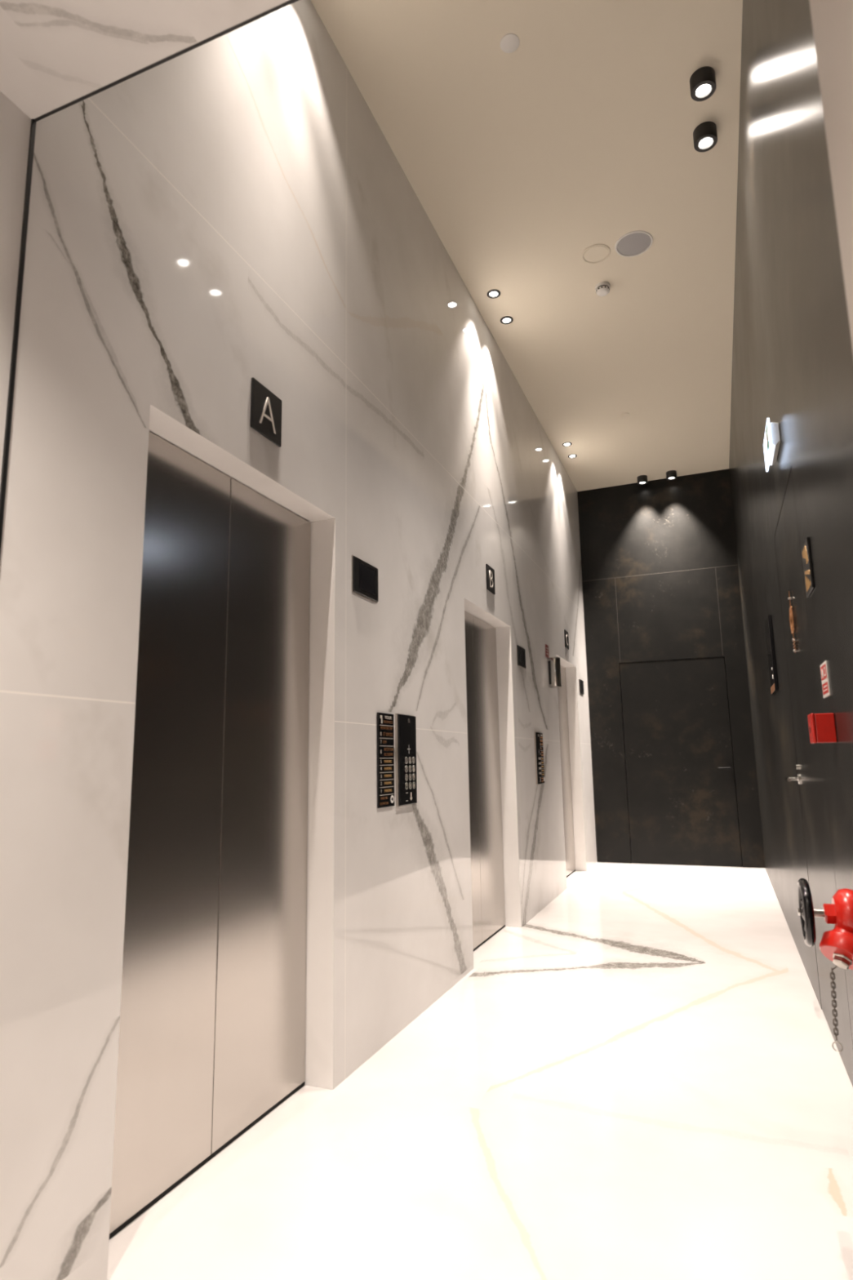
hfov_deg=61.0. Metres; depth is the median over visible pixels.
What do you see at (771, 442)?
exit sign
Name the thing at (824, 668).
fire sign
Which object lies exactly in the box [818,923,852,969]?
outlet
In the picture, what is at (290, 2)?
trim
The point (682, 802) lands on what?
door
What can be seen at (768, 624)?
notice board
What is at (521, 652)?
display
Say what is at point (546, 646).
wall sign
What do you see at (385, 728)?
sign
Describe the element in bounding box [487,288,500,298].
recessed light
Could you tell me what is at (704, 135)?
spotlight
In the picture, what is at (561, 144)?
ceiling
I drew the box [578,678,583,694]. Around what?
display
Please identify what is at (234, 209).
wall
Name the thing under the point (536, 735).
keypad
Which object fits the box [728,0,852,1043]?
wall
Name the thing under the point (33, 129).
trim
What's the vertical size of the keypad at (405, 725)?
0.435 m
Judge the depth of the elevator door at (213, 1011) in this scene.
2.35 m
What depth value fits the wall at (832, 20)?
0.96 m
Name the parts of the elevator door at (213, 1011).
door panel, sill, door panel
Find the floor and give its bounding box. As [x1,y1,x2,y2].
[106,862,852,1279]
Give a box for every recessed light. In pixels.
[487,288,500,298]
[500,315,513,324]
[562,442,571,446]
[568,453,577,457]
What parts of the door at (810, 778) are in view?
handle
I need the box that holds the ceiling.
[311,0,742,491]
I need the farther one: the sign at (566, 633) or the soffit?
the sign at (566, 633)
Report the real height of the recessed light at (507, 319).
0.006 m
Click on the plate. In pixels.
(509, 42)
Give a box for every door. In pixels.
[109,431,310,1239]
[464,610,505,951]
[557,664,575,877]
[619,657,742,866]
[774,468,852,1086]
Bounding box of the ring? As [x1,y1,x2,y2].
[582,244,610,263]
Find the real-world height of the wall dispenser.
0.278 m
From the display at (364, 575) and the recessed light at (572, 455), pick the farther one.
the recessed light at (572, 455)
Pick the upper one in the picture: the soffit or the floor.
the soffit
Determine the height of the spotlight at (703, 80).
0.078 m
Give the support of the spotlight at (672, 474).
attached to the ceiling
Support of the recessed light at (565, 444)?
in the ceiling
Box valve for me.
[797,878,852,1052]
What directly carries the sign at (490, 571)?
attached to the wall at (234, 209)
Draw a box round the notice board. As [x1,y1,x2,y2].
[764,614,778,694]
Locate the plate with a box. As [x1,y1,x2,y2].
[500,33,519,53]
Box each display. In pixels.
[351,555,377,603]
[516,644,525,668]
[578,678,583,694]
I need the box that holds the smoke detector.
[595,281,610,296]
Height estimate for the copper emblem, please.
0.285 m
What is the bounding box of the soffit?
[0,0,288,119]
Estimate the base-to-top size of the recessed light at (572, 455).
0.006 m
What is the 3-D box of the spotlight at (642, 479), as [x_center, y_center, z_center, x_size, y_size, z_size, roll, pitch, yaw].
[2.609,-1.933,8.743,0.120,0.078,0.120,-5,-10,21]
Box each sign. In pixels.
[250,377,281,447]
[377,712,394,808]
[485,564,495,594]
[545,644,549,657]
[564,629,568,648]
[763,417,780,471]
[801,537,813,597]
[819,660,830,697]
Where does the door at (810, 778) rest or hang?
in the wall at (793, 353)
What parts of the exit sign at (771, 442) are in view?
lit panel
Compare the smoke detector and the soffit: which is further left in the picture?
the soffit
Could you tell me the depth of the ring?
4.86 m
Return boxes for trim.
[0,118,36,556]
[33,0,298,121]
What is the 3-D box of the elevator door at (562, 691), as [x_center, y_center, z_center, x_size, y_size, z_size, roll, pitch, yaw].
[1.350,1.327,7.522,0.090,2.216,1.087,-5,-10,21]
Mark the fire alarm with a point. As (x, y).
(822, 729)
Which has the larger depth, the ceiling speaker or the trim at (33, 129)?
the ceiling speaker
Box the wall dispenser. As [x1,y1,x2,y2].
[547,657,561,688]
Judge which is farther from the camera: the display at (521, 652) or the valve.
the display at (521, 652)
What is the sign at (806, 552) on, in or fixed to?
attached to the wall at (793, 353)
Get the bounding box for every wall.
[0,0,597,1279]
[577,468,764,867]
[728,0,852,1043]
[808,0,852,351]
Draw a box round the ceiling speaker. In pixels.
[614,230,653,257]
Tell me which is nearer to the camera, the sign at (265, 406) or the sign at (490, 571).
the sign at (265, 406)
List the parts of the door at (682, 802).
handle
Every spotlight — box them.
[636,475,647,484]
[666,470,676,479]
[689,66,715,101]
[693,121,717,152]
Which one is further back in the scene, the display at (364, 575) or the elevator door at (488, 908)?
the elevator door at (488, 908)
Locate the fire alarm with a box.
[807,712,836,743]
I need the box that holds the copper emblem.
[787,591,796,653]
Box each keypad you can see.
[395,713,417,806]
[533,731,542,784]
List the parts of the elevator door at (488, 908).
door panel, sill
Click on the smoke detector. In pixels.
(602, 288)
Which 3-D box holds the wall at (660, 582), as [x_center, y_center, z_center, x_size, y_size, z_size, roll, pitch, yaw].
[2.805,0.295,8.551,1.784,4.542,0.120,-5,-10,21]

